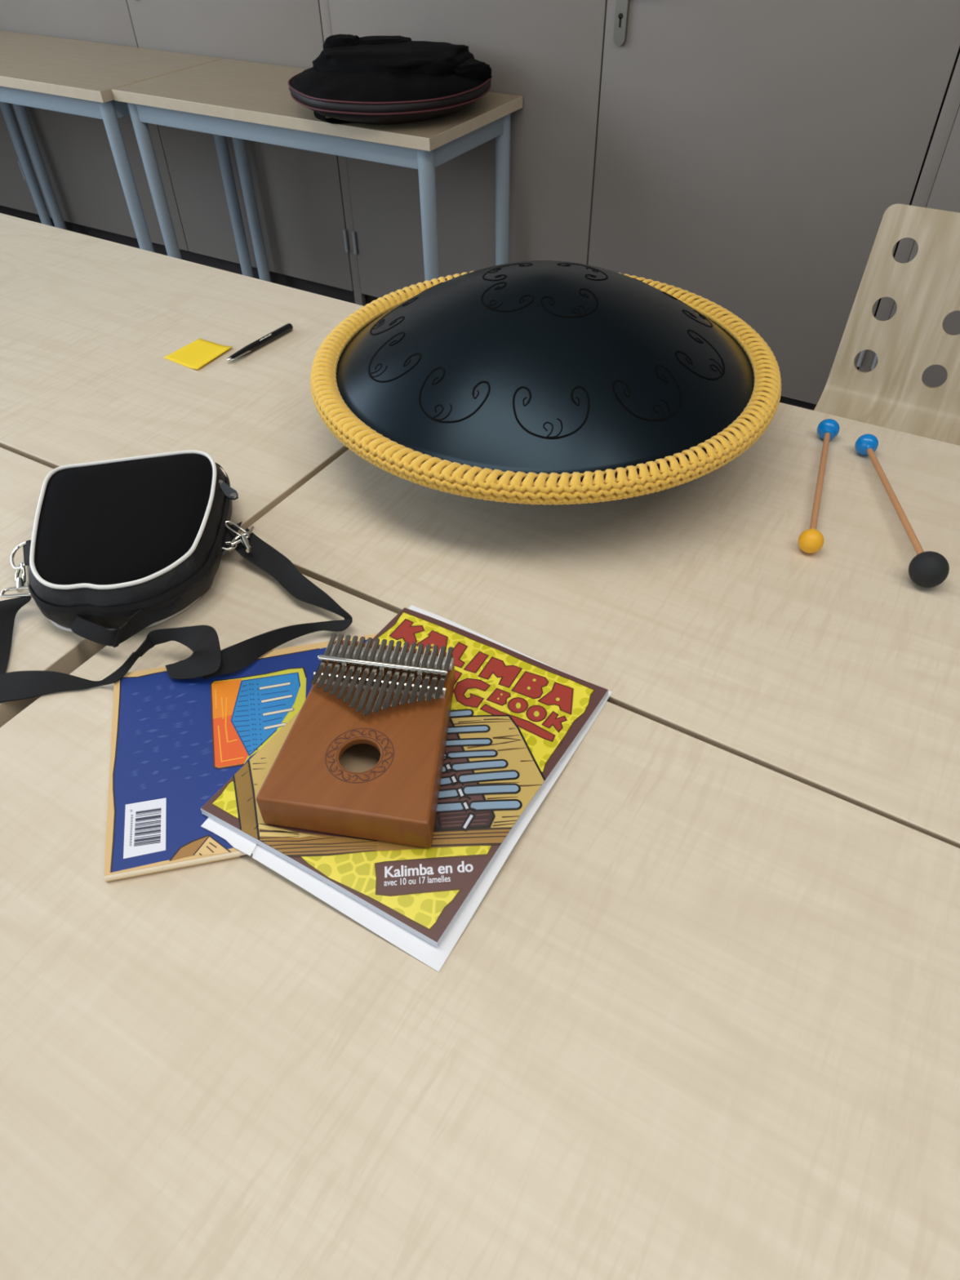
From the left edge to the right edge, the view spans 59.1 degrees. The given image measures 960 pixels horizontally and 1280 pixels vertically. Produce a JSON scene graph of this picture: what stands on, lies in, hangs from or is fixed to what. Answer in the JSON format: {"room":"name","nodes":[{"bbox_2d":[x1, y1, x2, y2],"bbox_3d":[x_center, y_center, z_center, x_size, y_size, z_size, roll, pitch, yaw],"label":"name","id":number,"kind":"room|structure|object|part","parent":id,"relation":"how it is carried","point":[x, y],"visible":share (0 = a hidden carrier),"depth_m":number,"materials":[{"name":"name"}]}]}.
{"room":"music room","nodes":[
{"label":"music room","id":0,"kind":"room"},
{"bbox_3d":[-1.270,0.427,1.496,10.000,0.050,6.400,22,49,22],"label":"floor","id":1,"kind":"structure","parent":0,"visible":0},
{"bbox_2d":[0,108,41,223],"bbox_3d":[-2.556,-3.102,3.396,1.720,2.350,0.613,22,49,22],"label":"tall cabinet","id":2,"kind":"object","parent":1,"relation":"on","point":[16,200],"visible":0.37,"depth_m":3.67,"materials":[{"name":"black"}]},
{"bbox_2d":[0,102,53,226],"bbox_3d":[-2.424,-2.065,3.487,1.130,0.740,0.504,22,49,22],"label":"table","id":3,"kind":"object","parent":1,"relation":"on","point":[6,109],"visible":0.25,"depth_m":3.46,"materials":[{"name":"metal"}]},
{"bbox_2d":[0,447,106,727],"bbox_3d":[-1.042,0.154,1.205,1.318,0.740,0.771,22,49,22],"label":"table","id":4,"kind":"object","parent":1,"relation":"on","point":[37,643],"visible":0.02,"depth_m":0.85,"materials":[{"name":"brown wood"}]},
{"bbox_2d":[0,449,352,702],"bbox_3d":[-0.309,-0.088,0.863,0.355,0.061,0.328,-5,45,-4],"label":"shoulder bag","id":5,"kind":"object","parent":4,"relation":"on","point":[117,549],"visible":1,"depth_m":0.83,"materials":[{"name":"black fabric"}]},
{"bbox_3d":[-0.364,-0.128,0.866,0.176,0.007,0.220,-9,45,-8],"label":"panel","id":6,"kind":"part","parent":5,"relation":"part of","materials":[{"name":"black fabric"}]},
{"bbox_3d":[-0.339,-0.020,0.801,0.109,0.022,0.055,-7,45,-6],"label":"carry handle","id":7,"kind":"part","parent":5,"relation":"part of","materials":[{"name":"black fabric"}]},
{"bbox_3d":[-0.272,-0.161,0.915,0.013,0.004,0.034,-31,52,-27],"label":"zip pull","id":8,"kind":"part","parent":5,"relation":"part of","materials":[{"name":"grey metal"}]},
{"bbox_2d":[0,30,253,277],"bbox_3d":[-1.445,-1.667,3.062,1.128,0.740,0.504,22,49,22],"label":"table","id":9,"kind":"object","parent":1,"relation":"on","point":[58,74],"visible":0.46,"depth_m":2.71,"materials":[{"name":"laminate"}]},
{"bbox_3d":[-1.791,-1.970,3.398,0.043,0.712,0.043,22,49,22],"label":"leg","id":10,"kind":"part","parent":9,"relation":"part of","materials":[{"name":"blue paint"}]},
{"bbox_3d":[-1.560,-1.762,2.714,1.029,0.054,0.024,22,49,22],"label":"rail","id":11,"kind":"part","parent":9,"relation":"part of","materials":[{"name":"blue paint"}]},
{"bbox_3d":[-0.999,-1.707,2.647,0.024,0.054,0.400,22,49,22],"label":"rail","id":12,"kind":"part","parent":9,"relation":"part of","materials":[{"name":"metal"}]},
{"bbox_3d":[-1.102,-1.344,2.748,0.043,0.712,0.043,22,49,22],"label":"leg","id":13,"kind":"part","parent":9,"relation":"part of","materials":[{"name":"blue paint"}]},
{"bbox_3d":[-0.886,-1.602,3.006,0.043,0.712,0.043,22,49,22],"label":"leg","id":14,"kind":"part","parent":9,"relation":"part of","materials":[{"name":"blue paint"}]},
{"bbox_2d":[0,0,355,303],"bbox_3d":[-1.084,-2.503,2.757,1.716,2.350,0.613,22,49,22],"label":"tall cabinet","id":15,"kind":"object","parent":1,"relation":"on","point":[299,197],"visible":0.48,"depth_m":3.04,"materials":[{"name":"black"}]},
{"bbox_3d":[-1.543,-2.514,2.748,0.854,2.268,0.020,22,49,22],"label":"door","id":16,"kind":"part","parent":15,"relation":"part of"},
{"bbox_3d":[-0.823,-2.221,2.435,0.813,2.268,0.020,22,49,22],"label":"door","id":17,"kind":"part","parent":15,"relation":"part of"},
{"bbox_2d":[0,213,363,553],"bbox_3d":[-0.694,-0.256,1.614,1.324,0.740,0.573,22,49,22],"label":"table","id":18,"kind":"object","parent":1,"relation":"on","point":[89,324],"visible":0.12,"depth_m":1.23,"materials":[{"name":"brown wood"}]},
{"bbox_2d":[164,337,232,368],"bbox_3d":[-0.415,-0.422,1.247,0.075,0.003,0.079,22,49,22],"label":"sticky note","id":19,"kind":"object","parent":18,"relation":"on","point":[194,355],"visible":1,"depth_m":1.25,"materials":[{"name":"yellow paper"}]},
{"bbox_2d":[226,323,293,362],"bbox_3d":[-0.327,-0.442,1.259,0.013,0.012,0.134,24,50,23],"label":"pen","id":20,"kind":"object","parent":18,"relation":"on","point":[283,330],"visible":1,"depth_m":1.26,"materials":[{"name":"black plastic"}]},
{"bbox_2d":[111,58,522,282],"bbox_3d":[-0.470,-1.284,2.654,1.100,0.740,0.470,22,49,22],"label":"table","id":21,"kind":"object","parent":1,"relation":"on","point":[241,100],"visible":0.72,"depth_m":2.34,"materials":[{"name":"laminate"}]},
{"bbox_3d":[-1.012,-1.335,2.737,0.043,0.712,0.043,22,49,22],"label":"leg","id":22,"kind":"part","parent":21,"relation":"part of","materials":[{"name":"blue paint"}]},
{"bbox_3d":[-0.813,-1.572,2.974,0.043,0.712,0.043,22,49,22],"label":"leg","id":23,"kind":"part","parent":21,"relation":"part of","materials":[{"name":"blue paint"}]},
{"bbox_3d":[-0.576,-1.390,2.316,1.001,0.054,0.024,22,49,22],"label":"rail","id":24,"kind":"part","parent":21,"relation":"part of","materials":[{"name":"blue metal"}]},
{"bbox_2d":[288,34,492,124],"bbox_3d":[-0.233,-1.465,2.204,0.520,0.142,0.526,22,49,22],"label":"bag","id":25,"kind":"object","parent":21,"relation":"on","point":[380,80],"visible":1,"depth_m":2.11,"materials":[{"name":"black fabric"}]},
{"bbox_3d":[-0.040,-1.466,2.186,0.122,0.047,0.114,-28,50,-25],"label":"carry handle","id":26,"kind":"part","parent":25,"relation":"part of","materials":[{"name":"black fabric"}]},
{"bbox_3d":[-0.131,-0.977,2.355,0.043,0.712,0.043,22,49,22],"label":"leg","id":27,"kind":"part","parent":21,"relation":"part of","materials":[{"name":"blue paint"}]},
{"bbox_3d":[-0.036,-1.329,2.244,0.024,0.054,0.366,22,49,22],"label":"rail","id":28,"kind":"part","parent":21,"relation":"part of","materials":[{"name":"blue paint"}]},
{"bbox_3d":[0.068,-1.214,2.592,0.043,0.712,0.043,22,49,22],"label":"leg","id":29,"kind":"part","parent":21,"relation":"part of","materials":[{"name":"blue paint"}]},
{"bbox_2d":[0,548,959,1279],"bbox_3d":[0.050,0.600,0.729,1.198,0.740,0.767,22,49,22],"label":"table","id":30,"kind":"object","parent":1,"relation":"on","point":[700,1020],"visible":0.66,"depth_m":0.55,"materials":[{"name":"brown wood"}]},
{"bbox_2d":[103,633,377,881],"bbox_3d":[-0.171,0.085,0.724,0.291,0.008,0.215,-9,45,-8],"label":"book","id":31,"kind":"object","parent":30,"relation":"on","point":[175,744],"visible":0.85,"depth_m":0.72,"materials":[{"name":"blue paper"}]},
{"bbox_2d":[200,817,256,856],"bbox_3d":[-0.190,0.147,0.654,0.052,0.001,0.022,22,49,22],"label":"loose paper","id":32,"kind":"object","parent":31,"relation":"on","point":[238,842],"visible":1,"depth_m":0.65,"materials":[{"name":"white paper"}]},
{"bbox_2d":[252,604,612,972],"bbox_3d":[-0.049,0.096,0.710,0.224,0.008,0.296,22,49,22],"label":"loose paper","id":33,"kind":"object","parent":30,"relation":"on","point":[426,953],"visible":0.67,"depth_m":0.62,"materials":[{"name":"white paper"}]},
{"bbox_2d":[200,607,608,947],"bbox_3d":[-0.052,0.090,0.709,0.222,0.015,0.286,22,49,22],"label":"songbook","id":34,"kind":"object","parent":33,"relation":"on","point":[515,717],"visible":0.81,"depth_m":0.67,"materials":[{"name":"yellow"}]},
{"bbox_2d":[256,633,454,847],"bbox_3d":[-0.086,0.073,0.686,0.132,0.044,0.174,7,45,8],"label":"kalimba","id":35,"kind":"object","parent":34,"relation":"on","point":[362,756],"visible":1,"depth_m":0.66,"materials":[{"name":"brown wood"}]},
{"bbox_2d":[240,402,959,848],"bbox_3d":[0.414,0.193,1.136,1.240,0.740,0.609,22,49,22],"label":"table","id":36,"kind":"object","parent":1,"relation":"on","point":[698,604],"visible":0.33,"depth_m":0.86,"materials":[{"name":"brown wood"}]},
{"bbox_2d":[310,260,781,505],"bbox_3d":[0.075,-0.338,1.013,0.554,0.196,0.554,-26,50,-23],"label":"drum","id":37,"kind":"object","parent":36,"relation":"on","point":[533,382],"visible":1,"depth_m":0.89,"materials":[{"name":"black metal"}]},
{"bbox_2d":[798,418,839,553],"bbox_3d":[0.390,-0.182,0.971,0.026,0.026,0.261,14,47,15],"label":"mallet","id":38,"kind":"object","parent":36,"relation":"on","point":[811,540],"visible":1,"depth_m":0.95,"materials":[{"name":"brown wood"}]},
{"bbox_2d":[854,433,949,587],"bbox_3d":[0.456,-0.153,0.933,0.036,0.036,0.271,2,45,3],"label":"mallet","id":39,"kind":"object","parent":36,"relation":"on","point":[928,569],"visible":1,"depth_m":0.87,"materials":[{"name":"black rubber"}]},
{"bbox_2d":[319,0,959,410],"bbox_3d":[0.401,-1.899,2.113,1.752,2.350,0.613,22,49,22],"label":"tall cabinet","id":40,"kind":"object","parent":1,"relation":"on","point":[748,158],"visible":0.59,"depth_m":2.23,"materials":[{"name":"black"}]},
{"bbox_3d":[-0.454,-2.059,2.290,0.033,2.345,0.022,22,49,22],"label":"post","id":41,"kind":"part","parent":40,"relation":"part of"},
{"bbox_3d":[-0.064,-1.912,2.106,0.876,2.268,0.020,22,49,22],"label":"door","id":42,"kind":"part","parent":40,"relation":"part of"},
{"bbox_3d":[0.377,-1.548,2.033,0.127,0.220,0.062,22,49,22],"label":"lever handle","id":43,"kind":"part","parent":40,"relation":"part of","materials":[{"name":"silver metal"}]},
{"bbox_3d":[0.672,-1.613,1.787,0.828,2.268,0.020,22,49,22],"label":"door","id":44,"kind":"part","parent":40,"relation":"part of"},
{"bbox_2d":[813,203,959,445],"bbox_3d":[0.738,-0.260,1.540,0.348,0.813,0.506,22,49,22],"label":"chair","id":45,"kind":"object","parent":1,"relation":"on","point":[894,395],"visible":0.34,"depth_m":1.52,"materials":[{"name":"brown wood"}]},
{"bbox_2d":[858,53,959,387],"bbox_3d":[1.899,-1.290,1.464,1.744,2.350,0.613,22,49,22],"label":"tall cabinet","id":46,"kind":"object","parent":1,"relation":"on","point":[938,187],"visible":0.12,"depth_m":1.99,"materials":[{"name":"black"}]},
{"bbox_3d":[1.423,-1.307,1.461,0.842,2.268,0.020,22,49,22],"label":"door","id":47,"kind":"part","parent":46,"relation":"part of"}
]}

